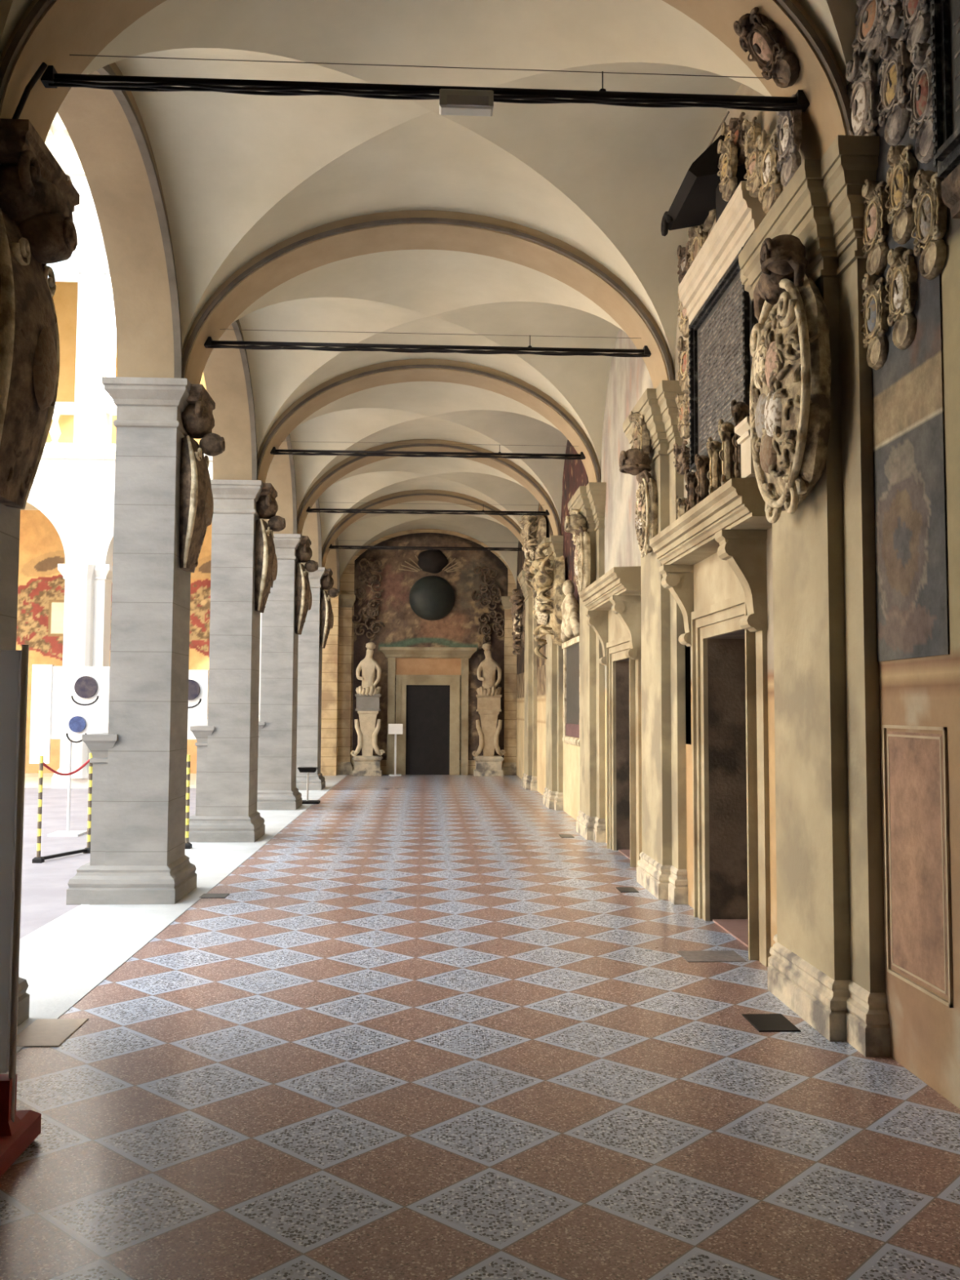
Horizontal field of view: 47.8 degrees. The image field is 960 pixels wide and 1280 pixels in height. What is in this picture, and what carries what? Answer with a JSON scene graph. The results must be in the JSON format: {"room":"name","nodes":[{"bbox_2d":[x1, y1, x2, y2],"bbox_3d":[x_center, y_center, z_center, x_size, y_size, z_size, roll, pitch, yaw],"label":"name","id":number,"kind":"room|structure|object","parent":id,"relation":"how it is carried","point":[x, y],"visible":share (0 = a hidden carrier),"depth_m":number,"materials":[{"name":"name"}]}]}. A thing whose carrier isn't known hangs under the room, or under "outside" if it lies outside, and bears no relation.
{"room":"arcaded courtyard walkway","nodes":[
{"label":"arcaded courtyard walkway","id":0,"kind":"room"},
{"bbox_2d":[19,787,195,938],"bbox_3d":[-13.844,2.300,8.710,21.220,0.180,41.000,0,-4,-3],"label":"ground","id":1,"kind":"structure","parent":0,"point":[44,886],"depth_m":12.83,"materials":[{"name":"stone"}]},
{"bbox_2d":[31,755,44,862],"bbox_3d":[-4.868,1.869,11.984,0.100,1.170,0.100,0,-4,-3],"label":"barrier post","id":2,"kind":"object","parent":1,"relation":"on","point":[38,859],"visible":1,"depth_m":11.97,"materials":[{"name":"yellow metal"}]},
{"bbox_2d":[29,664,208,836],"bbox_3d":[-4.873,1.480,14.636,2.340,2.280,0.440,0,-4,-3],"label":"display board","id":3,"kind":"object","parent":1,"relation":"on","point":[68,702],"visible":0.8,"depth_m":14.61,"materials":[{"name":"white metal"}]},
{"bbox_2d":[74,675,97,697],"bbox_3d":[-5.317,0.636,14.625,0.300,0.300,0.045,0,-4,-3],"label":"picture","id":4,"kind":"object","parent":3,"relation":"attached to","point":[85,686],"depth_m":14.60},
{"bbox_2d":[16,112,262,788],"bbox_3d":[-13.539,-4.178,24.930,19.300,15.050,4.900,0,-4,-3],"label":"facade","id":5,"kind":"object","parent":1,"relation":"on","point":[66,549],"visible":0.23,"depth_m":23.46,"materials":[{"name":"paint"}]},
{"bbox_2d":[16,774,346,1053],"bbox_3d":[-2.753,2.195,8.355,0.900,0.164,35.200,0,-4,-3],"label":"curb","id":6,"kind":"object","parent":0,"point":[62,961],"depth_m":7.61,"materials":[{"name":"stone"}]},
{"bbox_2d":[0,163,29,1026],"bbox_3d":[-2.715,-0.250,5.260,0.880,4.335,0.860,0,-4,-3],"label":"stone pillar","id":7,"kind":"structure","parent":6,"relation":"on","point":[10,517],"depth_m":5.48,"materials":[{"name":"stone"}]},
{"bbox_2d":[0,208,59,510],"bbox_3d":[-2.239,-1.352,5.352,0.253,1.357,0.690,0,-4,-3],"label":"cartouche","id":8,"kind":"object","parent":7,"relation":"attached to","point":[29,341],"visible":1,"depth_m":5.21,"materials":[{"name":"brown stone"}]},
{"bbox_2d":[17,212,77,263],"bbox_3d":[-2.216,-2.009,5.395,0.400,0.271,0.270,0,-4,-3],"label":"helmet","id":9,"kind":"object","parent":8,"relation":"on","point":[52,237],"visible":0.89,"depth_m":5.31,"materials":[{"name":"brown stone"}]},
{"bbox_2d":[0,118,79,223],"bbox_3d":[-2.272,-2.212,5.405,0.401,0.386,0.748,0,-4,-3],"label":"sculpture","id":10,"kind":"object","parent":7,"relation":"attached to","point":[33,183],"visible":0.72,"depth_m":5.19,"materials":[{"name":"stone"}]},
{"bbox_2d":[66,376,196,904],"bbox_3d":[-2.913,0.004,9.307,0.880,4.335,0.860,0,-4,-3],"label":"stone pillar","id":11,"kind":"structure","parent":6,"relation":"on","point":[137,856],"depth_m":8.99,"materials":[{"name":"stone"}]},
{"bbox_2d":[179,435,213,573],"bbox_3d":[-2.442,-1.163,9.403,0.244,1.126,0.579,0,-4,-3],"label":"shield","id":12,"kind":"object","parent":11,"relation":"attached to","point":[196,496],"visible":1,"depth_m":9.22,"materials":[{"name":"brown stone"}]},
{"bbox_2d":[199,432,225,456],"bbox_3d":[-2.372,-1.695,9.440,0.300,0.205,0.200,0,-4,-3],"label":"helmet","id":13,"kind":"object","parent":12,"relation":"on","point":[211,444],"visible":0.98,"depth_m":9.38,"materials":[{"name":"brown stone"}]},
{"bbox_2d":[182,383,215,439],"bbox_3d":[-2.470,-1.958,9.452,0.297,0.386,0.580,0,-4,-3],"label":"stone corbel","id":14,"kind":"object","parent":11,"relation":"attached to","point":[197,418],"visible":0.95,"depth_m":9.29,"materials":[{"name":"stone"}]},
{"bbox_2d":[188,479,265,842],"bbox_3d":[-3.111,0.258,13.354,0.880,4.335,0.860,0,-4,-3],"label":"stone pillar","id":15,"kind":"structure","parent":6,"relation":"on","point":[227,777],"depth_m":13.03,"materials":[{"name":"stone"}]},
{"bbox_2d":[254,518,277,613],"bbox_3d":[-2.639,-0.910,13.451,0.244,1.126,0.579,0,-4,-3],"label":"cartouche","id":16,"kind":"object","parent":15,"relation":"attached to","point":[266,561],"visible":1,"depth_m":13.26,"materials":[{"name":"brown stone"}]},
{"bbox_2d":[256,483,278,519],"bbox_3d":[-2.667,-1.705,13.499,0.297,0.386,0.580,0,-4,-3],"label":"stone corbel","id":17,"kind":"object","parent":15,"relation":"attached to","point":[267,507],"visible":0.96,"depth_m":13.34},
{"bbox_2d":[257,533,302,809],"bbox_3d":[-3.308,0.511,17.402,0.880,4.335,0.860,0,-4,-3],"label":"stone pillar","id":18,"kind":"structure","parent":6,"relation":"on","point":[277,789],"depth_m":17.07,"materials":[{"name":"stone"}]},
{"bbox_2d":[295,562,311,635],"bbox_3d":[-2.837,-0.656,17.498,0.244,1.126,0.579,0,-4,-3],"label":"cartouche","id":19,"kind":"object","parent":18,"relation":"attached to","point":[303,591],"visible":1,"depth_m":17.30,"materials":[{"name":"brown stone"}]},
{"bbox_2d":[296,567,325,790],"bbox_3d":[-3.506,0.765,21.449,0.880,4.335,0.860,0,-4,-3],"label":"stone pillar","id":20,"kind":"structure","parent":6,"relation":"on","point":[309,651],"depth_m":21.12,"materials":[{"name":"stone"}]},
{"bbox_2d":[320,590,333,648],"bbox_3d":[-3.034,-0.402,21.545,0.244,1.126,0.579,0,-4,-3],"label":"cartouche","id":21,"kind":"object","parent":20,"relation":"attached to","point":[326,621],"visible":1,"depth_m":21.35,"materials":[{"name":"brown stone"}]},
{"bbox_2d":[57,62,340,775],"bbox_3d":[-3.123,-0.635,15.612,0.500,6.600,21.310,0,-4,-3],"label":"arches","id":22,"kind":"structure","parent":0,"point":[102,136],"depth_m":9.00,"materials":[{"name":"paint"}]},
{"bbox_2d":[96,64,182,377],"bbox_3d":[-2.462,-3.032,7.483,0.060,1.510,3.560,0,-4,-3],"label":"trim","id":23,"kind":"structure","parent":22,"relation":"attached to","point":[122,96],"depth_m":8.52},
{"bbox_2d":[231,320,257,479],"bbox_3d":[-2.659,-2.779,11.530,0.060,1.510,3.560,0,-4,-3],"label":"trim","id":24,"kind":"structure","parent":22,"relation":"attached to","point":[235,325],"depth_m":12.86,"materials":[{"name":"stone"}]},
{"bbox_2d":[339,528,516,774],"bbox_3d":[-1.130,0.007,26.478,5.700,6.500,0.500,0,-4,-3],"label":"wall","id":25,"kind":"structure","parent":0,"point":[347,580],"depth_m":26.23,"materials":[{"name":"paint"}]},
{"bbox_2d":[351,556,385,638],"bbox_3d":[-2.687,-1.021,26.126,0.808,1.980,0.103,0,-4,-3],"label":"ornament","id":26,"kind":"object","parent":25,"relation":"attached to","point":[370,610],"visible":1,"depth_m":26.11,"materials":[{"name":"brown stone"}]},
{"bbox_2d":[379,646,476,775],"bbox_3d":[-1.252,1.708,26.054,2.320,3.050,0.440,0,-4,-3],"label":"door frame","id":27,"kind":"structure","parent":25,"relation":"in","point":[428,679],"depth_m":26.04,"materials":[{"name":"beige stone"}]},
{"bbox_2d":[352,532,507,759],"bbox_3d":[-1.188,0.135,26.211,3.720,5.510,0.014,0,-4,-3],"label":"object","id":28,"kind":"structure","parent":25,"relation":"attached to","point":[403,628],"depth_m":26.25,"materials":[{"name":"paint"}]},
{"bbox_2d":[399,550,465,620],"bbox_3d":[-1.153,-1.356,26.136,1.614,1.757,0.340,0,-4,-3],"label":"globe","id":29,"kind":"object","parent":28,"relation":"attached to","point":[431,597],"visible":0.98,"depth_m":26.10,"materials":[{"name":"stone"}]},
{"bbox_2d":[471,566,504,644],"bbox_3d":[0.208,-0.842,26.256,0.830,1.894,0.103,0,-4,-3],"label":"ornament","id":30,"kind":"object","parent":25,"relation":"attached to","point":[489,599],"visible":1,"depth_m":26.24,"materials":[{"name":"brown stone"}]},
{"bbox_2d":[0,0,857,586],"bbox_3d":[-0.403,-3.016,8.796,4.340,1.600,35.200,0,-4,-3],"label":"ceiling","id":31,"kind":"structure","parent":0,"point":[241,175],"depth_m":8.65,"materials":[{"name":"paint"}]},
{"bbox_2d":[0,774,959,1279],"bbox_3d":[0.029,2.247,9.090,4.930,0.156,36.400,0,-4,-3],"label":"floor","id":32,"kind":"structure","parent":0,"point":[426,1029],"depth_m":4.51,"materials":[{"name":"tile"}]},
{"bbox_2d":[0,644,41,1177],"bbox_3d":[-1.946,0.920,3.770,0.670,1.820,0.580,0,-4,-3],"label":"sign stand","id":33,"kind":"object","parent":32,"relation":"on","point":[19,1129],"visible":1,"depth_m":3.84,"materials":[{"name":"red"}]},
{"bbox_2d":[337,595,355,774],"bbox_3d":[-3.237,1.069,25.997,0.460,4.300,0.280,0,-4,-3],"label":"pilaster","id":34,"kind":"object","parent":32,"relation":"on","point":[344,766],"visible":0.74,"depth_m":25.94,"materials":[{"name":"stone"}]},
{"bbox_2d":[351,642,385,776],"bbox_3d":[-2.645,1.630,25.730,0.805,3.152,0.540,0,-4,-3],"label":"statue","id":35,"kind":"object","parent":32,"relation":"on","point":[367,700],"visible":1,"depth_m":25.58,"materials":[{"name":"stone"}]},
{"bbox_2d":[472,643,506,776],"bbox_3d":[0.221,1.652,25.869,0.805,3.152,0.540,0,-4,-3],"label":"statue","id":36,"kind":"object","parent":32,"relation":"on","point":[488,696],"visible":1,"depth_m":25.71,"materials":[{"name":"stone"}]},
{"bbox_2d":[501,595,516,775],"bbox_3d":[0.738,1.099,26.189,0.460,4.300,0.280,0,-4,-3],"label":"pilaster","id":37,"kind":"object","parent":32,"relation":"on","point":[509,765],"visible":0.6,"depth_m":26.11,"materials":[{"name":"stone"}]},
{"bbox_2d":[517,569,537,791],"bbox_3d":[1.012,0.811,21.907,0.430,4.340,1.620,0,-4,-3],"label":"pilaster","id":38,"kind":"object","parent":32,"relation":"on","point":[529,781],"visible":0.74,"depth_m":21.47,"materials":[{"name":"stone"}]},
{"bbox_2d":[321,488,524,567],"bbox_3d":[-1.039,-2.213,21.839,4.400,1.690,0.555,0,-4,-3],"label":"arch","id":39,"kind":"object","parent":38,"relation":"on","point":[469,501],"visible":0.68,"depth_m":21.67,"materials":[{"name":"beige paint"}]},
{"bbox_2d":[328,540,522,551],"bbox_3d":[-1.042,-1.904,21.857,3.990,0.175,0.070,0,-4,-3],"label":"rod","id":40,"kind":"object","parent":39,"relation":"attached to","point":[347,547],"visible":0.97,"depth_m":21.84,"materials":[{"name":"black metal"}]},
{"bbox_2d":[509,588,524,655],"bbox_3d":[0.810,-0.396,22.750,0.370,1.443,1.406,0,-4,-3],"label":"trophy","id":41,"kind":"object","parent":38,"relation":"attached to","point":[517,608],"visible":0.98,"depth_m":22.45,"materials":[{"name":"brown stone"}]},
{"bbox_2d":[537,535,563,810],"bbox_3d":[1.210,0.557,17.860,0.430,4.340,1.620,0,-4,-3],"label":"pilaster","id":42,"kind":"object","parent":32,"relation":"on","point":[553,797],"visible":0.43,"depth_m":17.35,"materials":[{"name":"stone"}]},
{"bbox_2d":[297,439,560,535],"bbox_3d":[-0.842,-2.467,17.791,4.400,1.690,0.555,0,-4,-3],"label":"arch","id":43,"kind":"object","parent":42,"relation":"on","point":[350,464],"visible":0.82,"depth_m":17.62,"materials":[{"name":"beige paint"}]},
{"bbox_2d":[306,502,549,515],"bbox_3d":[-0.845,-2.158,17.810,3.990,0.175,0.070,0,-4,-3],"label":"rod","id":44,"kind":"object","parent":43,"relation":"attached to","point":[546,513],"visible":1,"depth_m":17.79,"materials":[{"name":"black metal"}]},
{"bbox_2d":[528,542,565,658],"bbox_3d":[1.029,-0.591,17.013,0.490,1.779,1.514,0,-4,-3],"label":"trophy","id":45,"kind":"object","parent":42,"relation":"attached to","point":[548,596],"visible":1,"depth_m":16.66,"materials":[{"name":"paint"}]},
{"bbox_2d":[531,542,553,658],"bbox_3d":[0.969,-0.591,17.011,0.219,1.779,1.514,0,-4,-3],"label":"drapery","id":46,"kind":"object","parent":45,"relation":"hanging from","point":[542,583],"depth_m":16.70,"materials":[{"name":"stone"}]},
{"bbox_2d":[567,482,606,842],"bbox_3d":[1.407,0.304,13.813,0.430,4.340,1.620,0,-4,-3],"label":"pilaster","id":47,"kind":"object","parent":32,"relation":"on","point":[590,499],"visible":0.7,"depth_m":13.35,"materials":[{"name":"stone"}]},
{"bbox_2d":[257,358,600,483],"bbox_3d":[-0.644,-2.721,13.744,4.400,1.690,0.555,0,-4,-3],"label":"arch","id":48,"kind":"object","parent":47,"relation":"on","point":[338,387],"visible":0.89,"depth_m":13.59,"materials":[{"name":"beige paint"}]},
{"bbox_2d":[270,440,585,459],"bbox_3d":[-0.647,-2.412,13.762,3.990,0.175,0.070,0,-4,-3],"label":"rod","id":49,"kind":"object","parent":48,"relation":"attached to","point":[273,451],"visible":1,"depth_m":13.75,"materials":[{"name":"black metal"}]},
{"bbox_2d":[573,525,591,595],"bbox_3d":[1.268,-0.982,13.515,0.176,0.888,0.474,0,-4,-3],"label":"cartouche","id":50,"kind":"object","parent":47,"relation":"attached to","point":[582,566],"visible":0.94,"depth_m":13.38,"materials":[{"name":"stone"}]},
{"bbox_2d":[622,380,688,904],"bbox_3d":[1.607,0.048,9.726,0.430,4.340,1.620,0,-4,-3],"label":"pilaster","id":51,"kind":"object","parent":32,"relation":"on","point":[661,870],"visible":0.75,"depth_m":9.30,"materials":[{"name":"stone"}]},
{"bbox_2d":[182,209,674,388],"bbox_3d":[-0.447,-2.974,9.697,4.400,1.690,0.555,0,-4,-3],"label":"arch","id":52,"kind":"object","parent":51,"relation":"on","point":[304,251],"visible":0.84,"depth_m":9.57,"materials":[{"name":"beige paint"}]},
{"bbox_2d":[204,328,651,357],"bbox_3d":[-0.450,-2.665,9.715,3.990,0.175,0.070,0,-4,-3],"label":"rod","id":53,"kind":"object","parent":52,"relation":"attached to","point":[209,343],"visible":1,"depth_m":9.70,"materials":[{"name":"black metal"}]},
{"bbox_2d":[628,411,649,455],"bbox_3d":[1.423,-1.827,9.739,0.185,0.461,0.341,0,-4,-3],"label":"coat","id":54,"kind":"object","parent":51,"relation":"attached to","point":[641,437],"visible":0.77,"depth_m":9.62,"materials":[{"name":"stone"}]},
{"bbox_2d":[635,469,657,557],"bbox_3d":[1.466,-1.121,9.642,0.156,0.761,0.452,0,-4,-3],"label":"cartouche","id":55,"kind":"object","parent":51,"relation":"attached to","point":[646,495],"visible":1,"depth_m":9.49,"materials":[{"name":"stone"}]},
{"bbox_2d":[618,448,651,475],"bbox_3d":[1.387,-1.589,9.667,0.290,0.232,0.283,0,-4,-3],"label":"helmet","id":56,"kind":"object","parent":55,"relation":"on","point":[632,461],"visible":0.96,"depth_m":9.58,"materials":[{"name":"stone"}]},
{"bbox_2d":[738,134,890,1057],"bbox_3d":[1.796,-0.195,5.853,0.430,4.340,1.620,0,-4,-3],"label":"pilaster","id":57,"kind":"object","parent":32,"relation":"on","point":[826,961],"visible":0.66,"depth_m":5.42,"materials":[{"name":"stone"}]},
{"bbox_2d":[0,0,853,160],"bbox_3d":[-0.249,-3.228,5.650,4.400,1.690,0.555,0,-4,-3],"label":"arch","id":58,"kind":"object","parent":57,"relation":"on","point":[48,32],"visible":0.74,"depth_m":5.58,"materials":[{"name":"beige paint"}]},
{"bbox_2d":[40,54,809,116],"bbox_3d":[-0.252,-2.880,5.647,3.990,0.255,0.107,0,-4,-3],"label":"rod","id":59,"kind":"object","parent":58,"relation":"attached to","point":[460,102],"depth_m":5.64,"materials":[{"name":"metal"}]},
{"bbox_2d":[447,94,488,106],"bbox_3d":[-0.062,-2.788,5.601,0.215,0.052,0.008,0,-4,-3],"label":"diffuser","id":60,"kind":"object","parent":59,"relation":"attached to","point":[453,100],"depth_m":5.60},
{"bbox_2d":[733,6,799,88],"bbox_3d":[1.509,-3.122,5.734,0.336,0.368,0.300,1,-4,-5],"label":"carved ornament","id":61,"kind":"object","parent":58,"relation":"attached to","point":[758,35],"visible":1,"depth_m":5.69,"materials":[{"name":"brown stone"}]},
{"bbox_2d":[773,93,802,186],"bbox_3d":[1.666,-2.707,5.893,0.108,0.480,0.301,0,-4,-3],"label":"coat","id":62,"kind":"object","parent":58,"relation":"attached to","point":[788,124],"visible":0.83,"depth_m":5.84,"materials":[{"name":"grey stone"}]},
{"bbox_2d":[756,128,782,213],"bbox_3d":[1.649,-2.677,6.202,0.111,0.460,0.341,0,-4,-3],"label":"coat","id":63,"kind":"object","parent":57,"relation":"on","point":[770,187],"visible":0.95,"depth_m":6.16,"materials":[{"name":"stone"}]},
{"bbox_2d":[749,250,831,523],"bbox_3d":[1.615,-1.331,5.792,0.234,1.375,0.912,0,-4,-3],"label":"cartouche","id":64,"kind":"object","parent":57,"relation":"attached to","point":[790,398],"visible":0.98,"depth_m":5.53,"materials":[{"name":"stone"}]},
{"bbox_2d":[760,234,808,275],"bbox_3d":[1.584,-2.002,5.640,0.242,0.193,0.236,0,-4,-3],"label":"helmet","id":65,"kind":"object","parent":64,"relation":"on","point":[774,252],"visible":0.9,"depth_m":5.57,"materials":[{"name":"stone"}]},
{"bbox_2d":[515,84,959,1109],"bbox_3d":[1.736,-0.944,8.771,0.001,6.200,35.200,0,-4,-3],"label":"wall","id":66,"kind":"structure","parent":0,"point":[922,691],"depth_m":4.92,"materials":[{"name":"paint"}]},
{"bbox_2d":[518,513,546,589],"bbox_3d":[0.935,-1.641,19.739,0.430,1.447,1.522,0,-4,-3],"label":"trophy","id":67,"kind":"object","parent":66,"relation":"attached to","point":[533,532],"visible":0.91,"depth_m":19.43,"materials":[{"name":"stone"}]},
{"bbox_2d":[521,515,537,589],"bbox_3d":[0.899,-1.626,19.690,0.190,1.411,1.429,0,-4,-3],"label":"drapery","id":68,"kind":"object","parent":67,"relation":"hanging from","point":[529,522],"depth_m":19.46,"materials":[{"name":"stone"}]},
{"bbox_2d":[560,580,579,746],"bbox_3d":[1.284,0.316,15.441,0.250,2.343,1.900,0,-4,-3],"label":"tablet","id":69,"kind":"object","parent":66,"relation":"attached to","point":[570,627],"visible":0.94,"depth_m":15.41,"materials":[{"name":"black stone"}]},
{"bbox_2d":[562,439,587,643],"bbox_3d":[1.388,-1.620,15.969,0.006,3.350,2.700,0,-4,-3],"label":"fresco","id":70,"kind":"object","parent":66,"relation":"attached to","point":[575,474],"visible":0.32,"depth_m":16.38,"materials":[{"name":"paint"}]},
{"bbox_2d":[579,566,641,866],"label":"door frame","id":71,"kind":"structure","parent":66,"relation":"in","point":[613,601],"depth_m":12.25,"materials":[{"name":"stone"}]},
{"bbox_2d":[579,566,640,610],"bbox_3d":[1.413,-0.524,11.648,0.360,0.240,2.380,0,-4,-3],"label":"hood","id":72,"kind":"object","parent":71,"relation":"attached to","point":[619,582],"depth_m":10.93,"materials":[{"name":"stone"}]},
{"bbox_2d":[676,336,689,393],"bbox_3d":[1.685,-2.268,8.918,0.124,0.464,0.442,0,-4,-3],"label":"coat","id":73,"kind":"object","parent":66,"relation":"attached to","point":[683,361],"visible":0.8,"depth_m":8.89,"materials":[{"name":"stone"}]},
{"bbox_2d":[684,644,691,744],"bbox_3d":[1.916,0.303,8.982,0.400,1.120,0.240,0,-4,-3],"label":"window","id":74,"kind":"structure","parent":66,"relation":"in","point":[687,649],"depth_m":9.08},
{"bbox_2d":[688,223,707,267],"bbox_3d":[1.709,-3.078,8.568,0.121,0.438,0.402,0,-4,-3],"label":"coat","id":75,"kind":"object","parent":66,"relation":"attached to","point":[698,237],"visible":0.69,"depth_m":8.52,"materials":[{"name":"stone"}]},
{"bbox_2d":[661,111,746,236],"bbox_3d":[1.605,-3.308,7.888,0.382,0.647,1.057,0,-4,-3],"label":"canopy","id":76,"kind":"object","parent":66,"relation":"attached to","point":[699,193],"visible":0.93,"depth_m":7.77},
{"bbox_2d":[678,180,766,473],"bbox_3d":[1.709,-2.115,7.750,0.170,1.570,1.740,0,-4,-3],"label":"slab","id":77,"kind":"object","parent":66,"relation":"attached to","point":[720,313],"visible":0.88,"depth_m":7.73,"materials":[{"name":"black stone"}]},
{"bbox_2d":[717,136,737,201],"bbox_3d":[1.635,-3.126,7.202,0.108,0.401,0.301,0,-4,-3],"label":"coat","id":78,"kind":"object","parent":77,"relation":"on","point":[728,159],"visible":1,"depth_m":7.14,"materials":[{"name":"stone"}]},
{"bbox_2d":[728,111,748,165],"bbox_3d":[1.699,-3.299,7.155,0.108,0.300,0.281,0,-4,-3],"label":"coat","id":79,"kind":"object","parent":66,"relation":"attached to","point":[735,124],"visible":0.73,"depth_m":7.11,"materials":[{"name":"brown stone"}]},
{"bbox_2d":[743,134,762,197],"bbox_3d":[1.706,-2.949,6.753,0.108,0.352,0.301,0,-4,-3],"label":"coat","id":80,"kind":"object","parent":66,"relation":"attached to","point":[751,148],"visible":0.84,"depth_m":6.74,"materials":[{"name":"stone"}]},
{"bbox_2d":[845,48,880,136],"bbox_3d":[1.868,-2.579,5.355,0.102,0.602,0.402,0,-4,-3],"label":"coat","id":81,"kind":"object","parent":66,"relation":"attached to","point":[863,89],"visible":0.68,"depth_m":5.27,"materials":[{"name":"grey stone"}]},
{"bbox_2d":[851,0,888,63],"bbox_3d":[1.876,-2.978,5.229,0.102,0.421,0.401,1,-4,-6],"label":"coat","id":82,"kind":"object","parent":66,"relation":"attached to","point":[869,34],"visible":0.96,"depth_m":5.21,"materials":[{"name":"grey stone"}]},
{"bbox_2d":[860,273,888,369],"bbox_3d":[1.874,-1.519,5.166,0.093,0.461,0.251,0,-4,-3],"label":"coat","id":83,"kind":"object","parent":66,"relation":"attached to","point":[875,311],"visible":1,"depth_m":5.13,"materials":[{"name":"stone"}]},
{"bbox_2d":[860,178,889,275],"bbox_3d":[1.877,-1.965,5.174,0.093,0.471,0.261,0,-4,-3],"label":"coat","id":84,"kind":"object","parent":66,"relation":"attached to","point":[876,225],"visible":0.98,"depth_m":5.13,"materials":[{"name":"stone"}]},
{"bbox_2d":[876,0,902,36],"bbox_3d":[1.892,-2.975,5.017,0.093,0.348,0.201,0,-4,-3],"label":"coat","id":85,"kind":"object","parent":66,"relation":"attached to","point":[892,9],"visible":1,"depth_m":4.99,"materials":[{"name":"grey stone"}]},
{"bbox_2d":[877,35,911,146],"bbox_3d":[1.890,-2.514,4.969,0.095,0.482,0.291,0,-4,-3],"label":"coat","id":86,"kind":"object","parent":66,"relation":"attached to","point":[894,72],"visible":0.98,"depth_m":4.93,"materials":[{"name":"grey stone"}]},
{"bbox_2d":[884,246,917,350],"bbox_3d":[1.888,-1.537,4.877,0.093,0.461,0.251,0,-4,-3],"label":"coat","id":87,"kind":"object","parent":66,"relation":"attached to","point":[902,273],"visible":1,"depth_m":4.84,"materials":[{"name":"stone"}]},
{"bbox_2d":[884,144,917,244],"bbox_3d":[1.891,-2.009,4.886,0.093,0.444,0.251,0,-4,-3],"label":"coat","id":88,"kind":"object","parent":66,"relation":"attached to","point":[901,172],"visible":0.99,"depth_m":4.85,"materials":[{"name":"stone"}]},
{"bbox_2d":[871,2,949,661],"bbox_3d":[1.921,-1.501,4.923,0.006,3.170,0.720,0,-4,-3],"label":"fresco","id":89,"kind":"object","parent":66,"relation":"attached to","point":[911,566],"visible":0.62,"depth_m":4.81,"materials":[{"name":"paint"}]},
{"bbox_2d":[898,0,931,53],"bbox_3d":[1.904,-2.784,4.745,0.093,0.412,0.261,0,-4,-3],"label":"coat","id":90,"kind":"object","parent":66,"relation":"attached to","point":[917,27],"visible":0.92,"depth_m":4.73,"materials":[{"name":"grey stone"}]},
{"bbox_2d":[882,724,953,1008],"bbox_3d":[1.910,0.949,4.754,0.012,1.140,0.610,0,-4,-3],"label":"panel","id":91,"kind":"object","parent":66,"relation":"attached to","point":[916,786],"visible":1,"depth_m":4.72,"materials":[{"name":"paint"}]},
{"bbox_2d":[906,42,933,163],"bbox_3d":[1.905,-2.307,4.655,0.093,0.510,0.271,0,-4,-3],"label":"coat","id":92,"kind":"object","parent":66,"relation":"attached to","point":[919,81],"visible":0.79,"depth_m":4.64,"materials":[{"name":"grey stone"}]},
{"bbox_2d":[911,168,946,279],"bbox_3d":[1.903,-1.768,4.611,0.093,0.468,0.251,0,-4,-3],"label":"coat","id":93,"kind":"object","parent":66,"relation":"attached to","point":[929,207],"visible":1,"depth_m":4.58,"materials":[{"name":"stone"}]},
{"bbox_2d":[929,0,959,177],"bbox_3d":[1.932,-2.653,3.731,0.120,1.420,1.520,0,-4,-3],"label":"slab","id":94,"kind":"object","parent":66,"relation":"attached to","point":[944,21],"visible":1,"depth_m":4.37,"materials":[{"name":"black stone"}]},
{"bbox_2d":[941,163,959,218],"bbox_3d":[1.959,-1.856,3.572,0.070,0.170,1.700,0,-4,-3],"label":"shelf","id":95,"kind":"object","parent":66,"relation":"attached to","point":[950,185],"visible":1,"depth_m":4.36,"materials":[{"name":"stone"}]},
{"bbox_3d":[2.716,-2.483,8.915,0.350,9.500,35.200,0,-4,-3],"label":"wall","id":96,"kind":"structure","parent":0,"visible":0},
{"bbox_2d":[648,477,772,967],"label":"door frame","id":97,"kind":"structure","parent":96,"relation":"in","point":[713,557],"depth_m":8.13,"materials":[{"name":"stone"}]},
{"bbox_2d":[694,453,710,503],"bbox_3d":[1.582,-1.114,7.675,0.113,0.419,0.379,-1,-4,23],"label":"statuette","id":98,"kind":"object","parent":97,"relation":"on","point":[702,462],"visible":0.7,"depth_m":7.53,"materials":[{"name":"brown stone"}]},
{"bbox_2d":[648,477,772,564],"bbox_3d":[1.611,-0.777,7.601,0.360,0.240,2.380,0,-4,-3],"label":"hood","id":99,"kind":"object","parent":97,"relation":"attached to","point":[738,506],"depth_m":7.09,"materials":[{"name":"stone"}]},
{"bbox_2d":[706,436,722,494],"bbox_3d":[1.597,-1.156,7.357,0.113,0.454,0.379,-1,-4,23],"label":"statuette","id":100,"kind":"object","parent":97,"relation":"on","point":[713,447],"visible":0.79,"depth_m":7.21,"materials":[{"name":"stone"}]},
{"bbox_2d":[718,418,735,485],"bbox_3d":[1.612,-1.199,7.060,0.112,0.485,0.379,-1,-4,23],"label":"statue","id":101,"kind":"object","parent":97,"relation":"on","point":[726,429],"visible":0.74,"depth_m":6.92,"materials":[{"name":"stone"}]},
{"bbox_2d":[730,399,749,478],"bbox_3d":[1.627,-1.244,6.762,0.113,0.521,0.379,-1,-4,23],"label":"statue","id":102,"kind":"object","parent":97,"relation":"on","point":[740,410],"visible":0.56,"depth_m":6.62,"materials":[{"name":"brown stone"}]},
{"bbox_2d":[734,416,755,477],"bbox_3d":[1.699,-1.130,6.444,0.300,0.330,0.260,0,-4,-3],"label":"marble block","id":103,"kind":"object","parent":97,"relation":"on","point":[743,428],"visible":0.32,"depth_m":6.42,"materials":[{"name":"stone"}]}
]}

